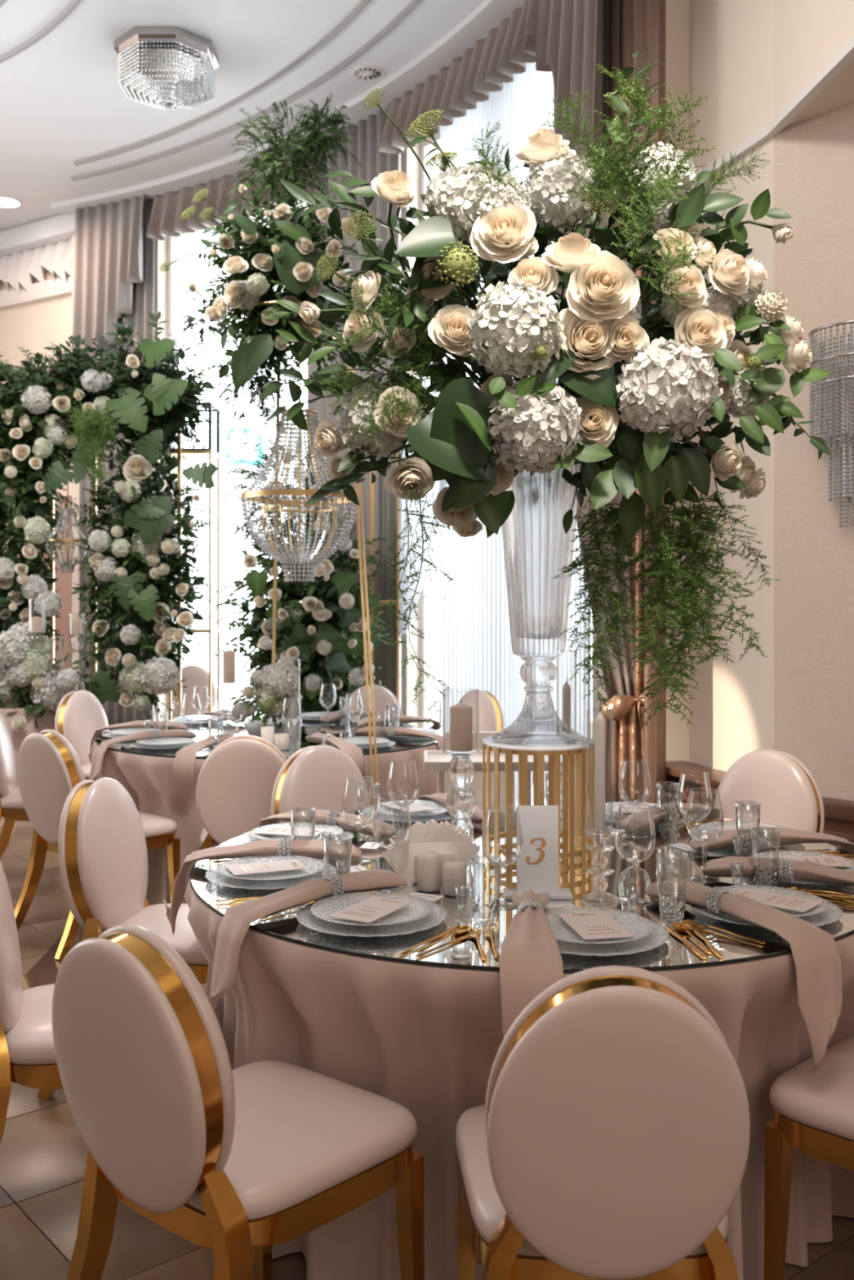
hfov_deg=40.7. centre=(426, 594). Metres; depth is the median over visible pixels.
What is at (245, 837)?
charger plate
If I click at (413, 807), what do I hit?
menu card
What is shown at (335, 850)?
napkin
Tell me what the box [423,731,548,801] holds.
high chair
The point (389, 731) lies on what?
napkin ring
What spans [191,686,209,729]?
wine glass
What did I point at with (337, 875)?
napkin ring
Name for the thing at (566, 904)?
place card
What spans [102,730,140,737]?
charger plate
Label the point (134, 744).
charger plate
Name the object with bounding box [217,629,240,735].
candlestick
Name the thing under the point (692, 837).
bowl
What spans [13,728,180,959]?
banquet chair
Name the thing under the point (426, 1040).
tablecloth
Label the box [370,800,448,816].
dinner plate
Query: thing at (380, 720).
napkin
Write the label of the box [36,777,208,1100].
banquet chair
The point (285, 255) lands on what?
flowers
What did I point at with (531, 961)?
napkin
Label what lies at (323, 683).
wine glass
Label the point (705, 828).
dinner plate
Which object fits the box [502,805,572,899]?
number card
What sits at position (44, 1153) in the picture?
floor
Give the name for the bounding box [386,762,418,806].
bowl
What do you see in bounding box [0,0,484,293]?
ceiling
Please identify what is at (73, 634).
candlestick
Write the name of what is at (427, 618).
window
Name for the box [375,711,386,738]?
tumbler
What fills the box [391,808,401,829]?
shot glass
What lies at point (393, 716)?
napkin ring
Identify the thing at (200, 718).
dinner plate
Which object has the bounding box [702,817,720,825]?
fork
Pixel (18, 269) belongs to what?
curtain valance
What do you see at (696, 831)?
charger plate
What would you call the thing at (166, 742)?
dinner plate
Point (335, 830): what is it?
dinner plate
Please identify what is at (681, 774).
bowl
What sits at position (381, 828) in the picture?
napkin
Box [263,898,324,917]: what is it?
fork
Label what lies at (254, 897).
knife
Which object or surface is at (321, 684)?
bowl
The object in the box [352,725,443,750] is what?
napkin
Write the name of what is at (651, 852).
bowl
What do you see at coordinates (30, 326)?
wall
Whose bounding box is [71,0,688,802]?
wall
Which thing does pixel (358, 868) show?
place card
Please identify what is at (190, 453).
stand
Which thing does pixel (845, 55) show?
trim
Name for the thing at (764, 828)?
napkin ring
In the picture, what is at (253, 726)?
bowl
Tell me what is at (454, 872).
candle
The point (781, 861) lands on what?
napkin ring
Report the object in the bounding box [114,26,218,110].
chandelier
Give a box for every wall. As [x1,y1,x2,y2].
[0,240,71,552]
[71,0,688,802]
[688,0,853,173]
[688,135,773,772]
[773,103,853,800]
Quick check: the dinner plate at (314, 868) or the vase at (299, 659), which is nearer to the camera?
the dinner plate at (314, 868)
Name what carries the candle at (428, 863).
on the tabletop at (674, 953)
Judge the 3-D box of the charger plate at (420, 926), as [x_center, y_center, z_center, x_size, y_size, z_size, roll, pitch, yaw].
[-0.120,0.707,2.527,0.329,0.014,0.331,0,0,35]
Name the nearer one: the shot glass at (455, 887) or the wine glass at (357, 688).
the shot glass at (455, 887)
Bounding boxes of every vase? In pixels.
[50,636,63,708]
[284,658,299,742]
[492,462,585,746]
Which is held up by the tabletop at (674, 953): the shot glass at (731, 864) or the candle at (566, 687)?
the shot glass at (731, 864)
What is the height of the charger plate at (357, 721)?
0.014 m
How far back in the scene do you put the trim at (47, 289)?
11.02 m
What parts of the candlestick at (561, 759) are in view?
bulb, bulb, bulb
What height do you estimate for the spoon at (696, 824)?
0.009 m
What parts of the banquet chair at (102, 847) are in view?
leg, panel, backrest, leg, seat, seat frame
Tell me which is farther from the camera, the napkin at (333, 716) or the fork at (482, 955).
the napkin at (333, 716)
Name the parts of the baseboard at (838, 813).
dado rail, panel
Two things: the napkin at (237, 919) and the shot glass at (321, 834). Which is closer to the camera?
the napkin at (237, 919)
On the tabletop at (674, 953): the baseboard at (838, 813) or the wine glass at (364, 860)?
the wine glass at (364, 860)
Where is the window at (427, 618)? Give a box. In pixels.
[420,127,439,724]
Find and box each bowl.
[181,695,200,720]
[191,688,209,711]
[243,719,287,737]
[281,697,301,724]
[319,684,336,707]
[341,777,377,827]
[343,693,363,719]
[372,795,411,849]
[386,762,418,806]
[481,808,523,866]
[613,805,655,862]
[618,761,650,804]
[676,773,711,821]
[684,790,724,842]
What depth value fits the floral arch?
7.85 m
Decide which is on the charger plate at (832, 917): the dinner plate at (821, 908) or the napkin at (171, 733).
the dinner plate at (821, 908)
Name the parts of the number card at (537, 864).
panel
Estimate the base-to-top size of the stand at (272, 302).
2.933 m
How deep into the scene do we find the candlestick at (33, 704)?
7.36 m
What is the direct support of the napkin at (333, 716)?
on the tabletop at (341, 730)
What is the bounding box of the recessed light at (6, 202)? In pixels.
[0,195,22,208]
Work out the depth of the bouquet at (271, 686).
5.58 m
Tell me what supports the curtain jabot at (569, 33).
hanging from the wall at (677, 11)
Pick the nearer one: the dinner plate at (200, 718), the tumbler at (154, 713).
the tumbler at (154, 713)
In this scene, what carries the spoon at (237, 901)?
on the tabletop at (674, 953)
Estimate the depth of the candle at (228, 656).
5.72 m
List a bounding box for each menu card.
[225,859,307,875]
[253,826,326,836]
[327,895,413,923]
[378,800,435,812]
[556,911,634,939]
[608,801,657,813]
[711,822,777,830]
[732,888,822,912]
[768,855,852,866]
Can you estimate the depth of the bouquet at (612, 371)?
2.66 m
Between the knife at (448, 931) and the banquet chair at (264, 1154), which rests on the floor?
the banquet chair at (264, 1154)
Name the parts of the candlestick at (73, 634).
bulb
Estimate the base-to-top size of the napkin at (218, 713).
0.168 m
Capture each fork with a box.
[213,857,267,862]
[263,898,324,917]
[467,927,486,959]
[482,925,499,958]
[677,923,763,947]
[682,919,765,943]
[683,817,711,827]
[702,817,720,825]
[769,848,830,853]
[781,887,853,895]
[791,893,853,897]
[806,850,839,853]
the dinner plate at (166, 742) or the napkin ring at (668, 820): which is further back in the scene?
the dinner plate at (166, 742)
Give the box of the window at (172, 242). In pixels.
[167,199,306,719]
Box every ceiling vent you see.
[258,119,286,132]
[352,65,383,81]
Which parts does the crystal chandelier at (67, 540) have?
hanging rod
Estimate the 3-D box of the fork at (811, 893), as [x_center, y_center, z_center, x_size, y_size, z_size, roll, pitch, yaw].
[0.952,0.709,2.717,0.198,0.008,0.023,0,0,12]
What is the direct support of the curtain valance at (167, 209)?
hanging from the wall at (677, 11)
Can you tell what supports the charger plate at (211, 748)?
on the tabletop at (341, 730)
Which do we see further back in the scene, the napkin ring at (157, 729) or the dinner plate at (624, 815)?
the napkin ring at (157, 729)
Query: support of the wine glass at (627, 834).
on the tabletop at (674, 953)
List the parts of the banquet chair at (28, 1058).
leg, backrest, seat, seat frame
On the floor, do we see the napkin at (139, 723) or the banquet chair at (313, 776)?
the banquet chair at (313, 776)
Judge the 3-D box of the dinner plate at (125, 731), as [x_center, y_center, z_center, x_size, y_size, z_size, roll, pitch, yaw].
[-1.465,0.692,5.804,0.268,0.013,0.268,0,0,-12]
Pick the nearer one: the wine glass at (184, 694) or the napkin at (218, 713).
the wine glass at (184, 694)
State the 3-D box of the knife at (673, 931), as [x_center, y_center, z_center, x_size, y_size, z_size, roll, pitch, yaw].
[0.529,0.711,2.369,0.018,0.004,0.223,0,0,-7]
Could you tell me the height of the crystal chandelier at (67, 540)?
1.202 m
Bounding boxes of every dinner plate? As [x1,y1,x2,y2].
[108,728,162,735]
[135,737,194,746]
[175,715,222,721]
[217,854,324,879]
[249,822,342,839]
[299,711,329,717]
[310,891,433,925]
[341,737,389,745]
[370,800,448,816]
[406,727,435,733]
[543,906,653,943]
[604,801,664,817]
[698,820,788,833]
[716,884,827,916]
[750,850,853,871]
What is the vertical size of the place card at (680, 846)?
0.002 m
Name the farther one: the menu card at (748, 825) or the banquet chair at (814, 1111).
the menu card at (748, 825)
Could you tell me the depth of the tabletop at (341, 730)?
5.91 m
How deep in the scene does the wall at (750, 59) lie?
5.14 m
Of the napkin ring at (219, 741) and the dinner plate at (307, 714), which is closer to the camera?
the napkin ring at (219, 741)
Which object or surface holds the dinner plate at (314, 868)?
on the charger plate at (242, 883)
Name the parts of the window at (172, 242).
frame rail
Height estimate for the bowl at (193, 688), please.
0.130 m
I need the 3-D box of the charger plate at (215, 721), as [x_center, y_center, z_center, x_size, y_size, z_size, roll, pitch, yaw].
[-1.275,0.707,6.445,0.329,0.014,0.331,0,0,-45]
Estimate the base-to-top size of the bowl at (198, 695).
0.130 m
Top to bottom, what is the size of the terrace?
0.001 m
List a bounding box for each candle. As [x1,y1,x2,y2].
[31,614,42,631]
[71,615,82,633]
[222,648,235,683]
[288,701,297,741]
[417,850,440,892]
[442,860,466,897]
[449,698,472,751]
[562,677,570,728]
[594,706,604,828]
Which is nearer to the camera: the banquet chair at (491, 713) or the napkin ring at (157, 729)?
the napkin ring at (157, 729)
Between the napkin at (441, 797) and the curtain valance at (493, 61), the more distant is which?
the curtain valance at (493, 61)
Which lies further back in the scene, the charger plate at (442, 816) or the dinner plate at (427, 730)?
the dinner plate at (427, 730)
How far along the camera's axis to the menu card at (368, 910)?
2.50 m
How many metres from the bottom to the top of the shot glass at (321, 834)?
0.061 m
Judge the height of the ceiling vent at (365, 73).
0.012 m
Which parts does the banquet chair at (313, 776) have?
panel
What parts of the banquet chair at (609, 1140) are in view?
leg, leg, seat frame, seat, backrest, leg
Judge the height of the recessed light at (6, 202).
0.012 m
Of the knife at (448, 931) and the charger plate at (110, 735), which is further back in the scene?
the charger plate at (110, 735)
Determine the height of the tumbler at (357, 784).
0.139 m
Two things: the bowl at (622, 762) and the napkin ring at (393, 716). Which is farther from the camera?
the napkin ring at (393, 716)
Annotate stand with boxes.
[168,402,220,719]
[241,300,379,804]
[369,451,399,702]
[481,736,595,878]
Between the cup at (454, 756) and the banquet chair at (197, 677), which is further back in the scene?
the banquet chair at (197, 677)
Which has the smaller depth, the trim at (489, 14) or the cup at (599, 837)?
the cup at (599, 837)
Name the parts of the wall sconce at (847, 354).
plate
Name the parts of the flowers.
stem, stem, stem, stem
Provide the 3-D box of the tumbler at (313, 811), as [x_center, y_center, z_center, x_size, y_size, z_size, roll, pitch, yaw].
[-0.333,0.644,3.095,0.071,0.139,0.071,0,0,20]
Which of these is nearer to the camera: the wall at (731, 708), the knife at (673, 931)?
the knife at (673, 931)
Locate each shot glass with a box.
[320,831,331,839]
[336,859,349,875]
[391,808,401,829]
[454,884,470,915]
[625,885,640,916]
[668,813,679,835]
[729,862,743,887]
[732,835,744,856]
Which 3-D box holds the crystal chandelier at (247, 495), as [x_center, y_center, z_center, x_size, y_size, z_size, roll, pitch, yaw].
[-0.657,-0.755,5.950,0.605,1.379,0.605,0,0,14]
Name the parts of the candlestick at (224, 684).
bulb, bulb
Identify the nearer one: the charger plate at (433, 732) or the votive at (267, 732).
the votive at (267, 732)
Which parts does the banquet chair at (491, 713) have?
panel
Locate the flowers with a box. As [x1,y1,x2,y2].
[158,93,364,444]
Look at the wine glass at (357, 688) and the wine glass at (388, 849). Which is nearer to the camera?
the wine glass at (388, 849)
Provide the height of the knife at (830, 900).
0.004 m
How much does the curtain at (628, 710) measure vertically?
3.380 m
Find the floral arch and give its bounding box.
[0,311,226,718]
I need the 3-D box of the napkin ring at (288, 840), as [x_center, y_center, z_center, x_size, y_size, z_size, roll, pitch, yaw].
[-0.378,0.676,3.063,0.034,0.062,0.060,0,0,-3]
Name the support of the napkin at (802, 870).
on the tabletop at (674, 953)
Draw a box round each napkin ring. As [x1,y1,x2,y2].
[143,720,151,729]
[152,728,160,738]
[210,735,221,743]
[277,837,290,859]
[321,733,331,745]
[324,874,345,899]
[326,809,342,829]
[386,725,395,737]
[390,714,397,725]
[515,897,543,912]
[658,802,675,822]
[705,887,729,915]
[754,826,770,848]
[778,857,794,883]
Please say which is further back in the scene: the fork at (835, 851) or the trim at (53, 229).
the trim at (53, 229)
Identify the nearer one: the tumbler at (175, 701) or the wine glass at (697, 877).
the wine glass at (697, 877)
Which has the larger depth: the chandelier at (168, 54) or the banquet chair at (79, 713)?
the chandelier at (168, 54)
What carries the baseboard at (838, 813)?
attached to the wall at (814, 157)
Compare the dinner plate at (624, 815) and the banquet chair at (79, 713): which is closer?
the dinner plate at (624, 815)
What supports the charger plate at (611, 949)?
on the tabletop at (674, 953)
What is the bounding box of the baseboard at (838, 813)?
[821,796,853,847]
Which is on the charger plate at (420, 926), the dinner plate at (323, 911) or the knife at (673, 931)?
the dinner plate at (323, 911)
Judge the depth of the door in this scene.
10.80 m
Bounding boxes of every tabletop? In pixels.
[94,715,448,759]
[189,800,853,973]
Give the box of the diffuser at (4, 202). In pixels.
[0,197,19,206]
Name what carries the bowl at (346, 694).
on the wine glass at (346, 693)
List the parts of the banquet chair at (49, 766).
leg, panel, backrest, leg, seat frame, seat, leg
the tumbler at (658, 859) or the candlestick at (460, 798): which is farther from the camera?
the candlestick at (460, 798)
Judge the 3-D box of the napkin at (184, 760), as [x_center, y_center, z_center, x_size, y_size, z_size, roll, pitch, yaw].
[-0.995,0.732,5.279,0.100,0.168,0.497,0,0,18]
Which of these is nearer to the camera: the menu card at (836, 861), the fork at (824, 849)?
the menu card at (836, 861)
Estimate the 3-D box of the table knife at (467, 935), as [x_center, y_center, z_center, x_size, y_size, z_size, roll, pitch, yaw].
[0.047,0.711,2.356,0.018,0.004,0.223,0,0,37]
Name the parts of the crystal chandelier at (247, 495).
stem, hanging rod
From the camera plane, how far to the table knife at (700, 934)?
2.36 m
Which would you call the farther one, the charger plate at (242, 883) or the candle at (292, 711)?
the candle at (292, 711)
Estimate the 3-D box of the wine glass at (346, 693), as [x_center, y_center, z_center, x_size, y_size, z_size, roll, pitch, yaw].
[-0.366,0.603,5.744,0.095,0.223,0.095,0,0,-42]
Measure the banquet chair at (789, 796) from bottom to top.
0.919 m
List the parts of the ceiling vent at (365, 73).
blade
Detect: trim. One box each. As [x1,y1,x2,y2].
[0,213,75,257]
[0,275,71,309]
[51,0,524,215]
[692,35,853,184]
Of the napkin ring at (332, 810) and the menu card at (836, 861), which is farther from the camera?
the napkin ring at (332, 810)
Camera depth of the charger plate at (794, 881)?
2.84 m
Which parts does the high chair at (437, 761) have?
panel, backrest, panel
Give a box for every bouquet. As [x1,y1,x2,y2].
[229,657,302,737]
[251,45,830,728]
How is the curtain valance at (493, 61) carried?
hanging from the wall at (677, 11)
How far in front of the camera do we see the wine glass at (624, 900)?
2.67 m
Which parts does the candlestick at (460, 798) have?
bulb, bulb, bulb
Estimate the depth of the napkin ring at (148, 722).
5.94 m
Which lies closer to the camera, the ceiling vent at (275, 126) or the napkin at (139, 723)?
the napkin at (139, 723)
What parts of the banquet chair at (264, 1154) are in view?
leg, panel, backrest, leg, seat frame, leg, seat, leg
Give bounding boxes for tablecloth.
[89,740,444,905]
[184,875,853,1279]
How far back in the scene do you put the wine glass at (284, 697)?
5.50 m
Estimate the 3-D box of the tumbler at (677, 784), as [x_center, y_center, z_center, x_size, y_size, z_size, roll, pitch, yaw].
[0.734,0.644,3.515,0.071,0.139,0.071,0,0,-22]
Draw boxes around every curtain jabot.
[71,193,144,379]
[524,0,602,176]
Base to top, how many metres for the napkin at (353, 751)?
0.168 m
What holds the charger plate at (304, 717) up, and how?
on the tabletop at (341, 730)
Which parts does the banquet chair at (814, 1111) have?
leg, seat, seat frame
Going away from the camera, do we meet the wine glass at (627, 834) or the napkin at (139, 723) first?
the wine glass at (627, 834)
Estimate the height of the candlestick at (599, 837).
0.447 m
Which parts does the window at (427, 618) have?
frame rail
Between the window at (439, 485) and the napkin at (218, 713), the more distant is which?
the window at (439, 485)
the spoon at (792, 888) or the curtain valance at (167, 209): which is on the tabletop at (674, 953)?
the spoon at (792, 888)
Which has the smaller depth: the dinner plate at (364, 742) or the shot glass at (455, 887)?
the shot glass at (455, 887)
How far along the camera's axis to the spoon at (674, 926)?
2.42 m
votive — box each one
[261,726,274,744]
[274,733,288,750]
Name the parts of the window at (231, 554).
pane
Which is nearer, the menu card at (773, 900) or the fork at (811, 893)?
the menu card at (773, 900)
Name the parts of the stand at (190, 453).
post, rail, shelf, rail, post, cube post, cube post, post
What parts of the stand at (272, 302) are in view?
rod, arm, rod, rod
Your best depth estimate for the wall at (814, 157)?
4.82 m
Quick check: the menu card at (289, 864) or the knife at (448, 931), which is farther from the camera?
the menu card at (289, 864)
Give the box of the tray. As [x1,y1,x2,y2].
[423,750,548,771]
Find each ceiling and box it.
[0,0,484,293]
[786,58,853,126]
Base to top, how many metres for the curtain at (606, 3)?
4.051 m
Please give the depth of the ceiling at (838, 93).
4.64 m
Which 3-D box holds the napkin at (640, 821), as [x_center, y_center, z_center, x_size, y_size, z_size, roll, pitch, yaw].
[0.772,0.732,3.605,0.100,0.168,0.497,0,0,44]
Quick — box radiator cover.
[666,760,725,813]
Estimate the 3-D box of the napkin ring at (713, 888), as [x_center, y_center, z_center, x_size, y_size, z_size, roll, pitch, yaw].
[0.646,0.676,2.550,0.060,0.062,0.034,0,0,-33]
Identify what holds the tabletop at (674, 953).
on the tablecloth at (426, 1040)
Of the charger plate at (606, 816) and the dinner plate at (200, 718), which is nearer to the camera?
the charger plate at (606, 816)
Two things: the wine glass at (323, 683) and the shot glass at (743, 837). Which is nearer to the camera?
the shot glass at (743, 837)
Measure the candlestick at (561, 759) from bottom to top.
0.547 m
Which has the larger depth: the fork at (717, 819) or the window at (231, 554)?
the window at (231, 554)
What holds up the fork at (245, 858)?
on the tabletop at (674, 953)
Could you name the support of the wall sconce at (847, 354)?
attached to the wall at (814, 157)
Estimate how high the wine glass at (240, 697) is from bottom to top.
0.223 m
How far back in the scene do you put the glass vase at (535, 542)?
2.98 m
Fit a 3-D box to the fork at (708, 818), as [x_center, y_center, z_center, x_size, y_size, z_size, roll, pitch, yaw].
[0.848,0.709,3.597,0.023,0.008,0.198,0,0,35]
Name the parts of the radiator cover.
panel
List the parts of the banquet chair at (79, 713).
panel, seat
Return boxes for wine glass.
[181,693,200,739]
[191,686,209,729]
[222,697,243,728]
[281,697,301,744]
[319,683,336,724]
[341,776,377,863]
[343,693,363,738]
[355,688,371,726]
[372,793,411,889]
[386,760,418,838]
[481,805,523,908]
[613,803,655,904]
[618,758,650,837]
[676,771,711,856]
[684,787,724,881]
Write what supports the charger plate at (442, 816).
on the tabletop at (674, 953)
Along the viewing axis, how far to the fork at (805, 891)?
2.75 m
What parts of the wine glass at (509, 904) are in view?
stem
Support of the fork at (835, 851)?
on the tabletop at (674, 953)
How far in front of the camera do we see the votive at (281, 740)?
5.29 m
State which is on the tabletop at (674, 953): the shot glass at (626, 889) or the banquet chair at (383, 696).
the shot glass at (626, 889)
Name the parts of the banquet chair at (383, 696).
panel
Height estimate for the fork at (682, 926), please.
0.008 m
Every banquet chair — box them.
[0,711,30,860]
[0,860,63,1143]
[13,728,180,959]
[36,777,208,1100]
[52,924,424,1279]
[54,689,109,779]
[167,664,217,720]
[195,734,286,850]
[271,744,369,823]
[342,684,402,716]
[448,689,504,731]
[455,965,750,1279]
[713,749,824,833]
[763,1036,853,1279]
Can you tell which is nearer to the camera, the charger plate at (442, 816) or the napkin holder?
the napkin holder
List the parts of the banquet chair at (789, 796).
panel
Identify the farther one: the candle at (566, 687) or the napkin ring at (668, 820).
the napkin ring at (668, 820)
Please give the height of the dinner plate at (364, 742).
0.013 m
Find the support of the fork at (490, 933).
on the tabletop at (674, 953)
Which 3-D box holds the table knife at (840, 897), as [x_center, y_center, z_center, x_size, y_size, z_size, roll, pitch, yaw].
[0.960,0.711,2.716,0.018,0.004,0.223,0,0,-41]
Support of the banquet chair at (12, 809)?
on the floor
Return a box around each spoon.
[228,898,253,903]
[417,925,472,952]
[671,922,711,953]
[684,821,735,827]
[769,850,844,856]
[786,887,853,903]
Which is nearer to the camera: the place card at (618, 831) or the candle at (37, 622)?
the place card at (618, 831)
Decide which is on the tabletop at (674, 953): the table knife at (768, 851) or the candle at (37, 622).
the table knife at (768, 851)
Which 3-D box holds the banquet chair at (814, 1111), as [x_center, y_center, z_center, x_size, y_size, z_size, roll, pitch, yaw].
[1.045,1.024,2.281,0.465,0.919,0.621,0,0,-43]
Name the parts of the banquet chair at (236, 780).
leg, seat, backrest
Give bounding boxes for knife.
[214,896,262,902]
[218,902,242,906]
[399,925,458,954]
[415,929,481,957]
[665,924,706,958]
[678,819,740,825]
[689,924,723,957]
[768,850,853,855]
[795,887,853,901]
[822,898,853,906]
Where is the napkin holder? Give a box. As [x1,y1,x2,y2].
[382,818,479,884]
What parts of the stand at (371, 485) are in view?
post, post, rail, post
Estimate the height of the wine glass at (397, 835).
0.223 m
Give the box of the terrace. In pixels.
[203,631,591,721]
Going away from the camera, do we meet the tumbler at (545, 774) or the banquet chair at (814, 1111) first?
the banquet chair at (814, 1111)
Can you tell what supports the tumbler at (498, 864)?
on the tabletop at (674, 953)
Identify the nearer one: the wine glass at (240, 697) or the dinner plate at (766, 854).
the dinner plate at (766, 854)
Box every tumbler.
[153,711,168,741]
[171,701,184,724]
[208,717,222,737]
[286,717,302,749]
[289,806,315,839]
[322,834,351,896]
[338,696,351,722]
[356,782,379,819]
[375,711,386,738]
[386,703,399,726]
[469,855,502,926]
[544,773,562,818]
[655,781,679,830]
[655,852,688,921]
[734,800,760,854]
[751,826,780,887]
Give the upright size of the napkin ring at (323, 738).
0.062 m
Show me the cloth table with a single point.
(17, 737)
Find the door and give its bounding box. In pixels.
[8,495,71,672]
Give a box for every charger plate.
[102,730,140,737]
[128,740,197,749]
[168,716,227,724]
[204,857,337,889]
[205,745,279,751]
[239,825,353,843]
[296,894,447,937]
[297,713,351,720]
[327,738,395,749]
[355,719,412,725]
[360,803,452,822]
[384,730,441,738]
[545,909,668,955]
[604,804,684,823]
[687,823,799,847]
[689,887,842,927]
[747,853,853,884]
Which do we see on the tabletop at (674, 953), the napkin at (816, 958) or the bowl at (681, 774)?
the napkin at (816, 958)
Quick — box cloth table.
[0,706,55,828]
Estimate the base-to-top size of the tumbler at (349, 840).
0.139 m
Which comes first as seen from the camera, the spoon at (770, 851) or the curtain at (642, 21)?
the spoon at (770, 851)
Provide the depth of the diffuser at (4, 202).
10.33 m
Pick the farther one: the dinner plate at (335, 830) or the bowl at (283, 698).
the bowl at (283, 698)
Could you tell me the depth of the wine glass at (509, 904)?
2.64 m
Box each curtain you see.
[78,197,155,730]
[306,97,401,711]
[553,0,621,696]
[557,200,671,804]
[607,0,666,804]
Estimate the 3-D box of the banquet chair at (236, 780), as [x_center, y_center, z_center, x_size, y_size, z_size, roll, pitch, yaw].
[-0.741,1.024,4.880,0.465,0.919,0.620,0,0,-2]
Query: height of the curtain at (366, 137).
4.900 m
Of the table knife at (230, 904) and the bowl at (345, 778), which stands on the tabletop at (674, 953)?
the table knife at (230, 904)
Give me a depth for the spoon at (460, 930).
2.41 m
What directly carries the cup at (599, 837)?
on the candlestick at (599, 837)
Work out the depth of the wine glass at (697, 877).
2.89 m
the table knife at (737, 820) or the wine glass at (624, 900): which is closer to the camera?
the wine glass at (624, 900)
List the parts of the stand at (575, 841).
plate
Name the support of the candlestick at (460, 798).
on the tabletop at (674, 953)
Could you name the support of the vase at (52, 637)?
on the cloth table
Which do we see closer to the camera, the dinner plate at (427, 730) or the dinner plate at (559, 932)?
the dinner plate at (559, 932)
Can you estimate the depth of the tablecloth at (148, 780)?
5.29 m
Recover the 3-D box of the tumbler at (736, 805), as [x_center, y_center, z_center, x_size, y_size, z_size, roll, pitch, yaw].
[0.888,0.644,3.191,0.071,0.139,0.071,0,0,12]
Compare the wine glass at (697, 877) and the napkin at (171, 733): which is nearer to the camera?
the wine glass at (697, 877)
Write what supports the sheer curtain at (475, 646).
hanging from the wall at (677, 11)
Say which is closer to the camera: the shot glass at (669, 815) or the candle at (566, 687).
the shot glass at (669, 815)
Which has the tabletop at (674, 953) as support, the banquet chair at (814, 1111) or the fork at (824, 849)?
the fork at (824, 849)
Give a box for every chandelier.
[44,418,88,573]
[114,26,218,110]
[240,315,356,582]
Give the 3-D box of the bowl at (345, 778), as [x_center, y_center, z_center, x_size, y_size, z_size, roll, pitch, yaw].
[-0.181,0.557,3.087,0.095,0.130,0.095,0,0,20]
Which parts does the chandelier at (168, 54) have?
plate, step plate, plate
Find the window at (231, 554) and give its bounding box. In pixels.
[182,427,284,666]
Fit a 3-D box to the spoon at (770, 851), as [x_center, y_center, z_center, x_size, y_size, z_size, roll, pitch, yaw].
[1.041,0.709,3.156,0.197,0.009,0.039,0,0,10]
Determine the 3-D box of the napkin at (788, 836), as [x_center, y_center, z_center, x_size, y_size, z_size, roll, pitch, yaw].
[0.975,0.732,3.223,0.497,0.168,0.100,0,0,-10]
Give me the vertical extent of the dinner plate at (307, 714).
0.013 m
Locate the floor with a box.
[0,721,853,1279]
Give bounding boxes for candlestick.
[26,599,45,707]
[68,613,85,693]
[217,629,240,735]
[442,688,479,856]
[560,649,576,831]
[581,707,618,904]
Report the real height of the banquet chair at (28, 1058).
0.919 m
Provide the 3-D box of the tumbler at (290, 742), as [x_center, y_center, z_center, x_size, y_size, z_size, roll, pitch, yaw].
[-0.616,0.644,5.359,0.071,0.139,0.071,0,0,5]
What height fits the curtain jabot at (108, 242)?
1.810 m
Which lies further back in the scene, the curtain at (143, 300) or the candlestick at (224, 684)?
the curtain at (143, 300)
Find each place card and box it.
[342,865,366,872]
[358,841,383,849]
[407,892,444,902]
[542,903,577,911]
[604,827,625,833]
[667,843,694,850]
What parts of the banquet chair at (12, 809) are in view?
leg, backrest, leg, seat, seat frame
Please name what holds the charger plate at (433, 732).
on the tabletop at (341, 730)
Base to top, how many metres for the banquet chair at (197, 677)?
0.919 m
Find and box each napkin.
[87,720,188,763]
[90,728,196,781]
[164,839,361,934]
[173,733,234,781]
[201,708,245,723]
[208,868,407,1011]
[257,808,396,838]
[305,732,364,777]
[320,708,372,722]
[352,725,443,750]
[356,714,441,727]
[417,792,485,823]
[499,888,563,1037]
[620,801,722,832]
[644,880,842,1071]
[688,826,853,853]
[701,856,853,885]
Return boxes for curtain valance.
[0,237,71,294]
[146,142,319,239]
[378,0,535,154]
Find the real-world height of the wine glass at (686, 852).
0.223 m
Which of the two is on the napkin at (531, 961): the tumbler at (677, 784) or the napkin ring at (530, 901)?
the napkin ring at (530, 901)
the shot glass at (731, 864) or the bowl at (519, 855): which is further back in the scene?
the shot glass at (731, 864)
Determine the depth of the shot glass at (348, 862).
2.81 m
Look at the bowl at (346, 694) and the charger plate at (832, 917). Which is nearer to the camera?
the charger plate at (832, 917)
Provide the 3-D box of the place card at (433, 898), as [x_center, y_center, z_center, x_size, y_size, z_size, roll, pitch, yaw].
[-0.008,0.713,2.722,0.085,0.002,0.052,0,0,27]
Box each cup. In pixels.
[451,755,470,758]
[583,827,616,845]
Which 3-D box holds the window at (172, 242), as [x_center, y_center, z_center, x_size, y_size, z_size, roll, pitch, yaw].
[-1.485,-0.960,9.732,2.126,4.630,0.155,0,0,38]
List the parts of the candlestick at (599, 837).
bulb, bulb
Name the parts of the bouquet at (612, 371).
stem, stem, stem, stem, stem, stem, stem, stem, stem, stem, stem, stem, stem, stem, stem, stem, stem, stem, stem, stem, stem, stem, stem, stem, stem, stem, stem, stem, stem, stem, stem, stem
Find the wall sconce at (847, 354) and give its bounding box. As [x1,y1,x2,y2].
[808,320,853,528]
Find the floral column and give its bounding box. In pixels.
[212,422,395,715]
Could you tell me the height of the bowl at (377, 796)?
0.130 m
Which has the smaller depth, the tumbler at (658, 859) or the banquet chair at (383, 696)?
the tumbler at (658, 859)
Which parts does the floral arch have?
post, post, post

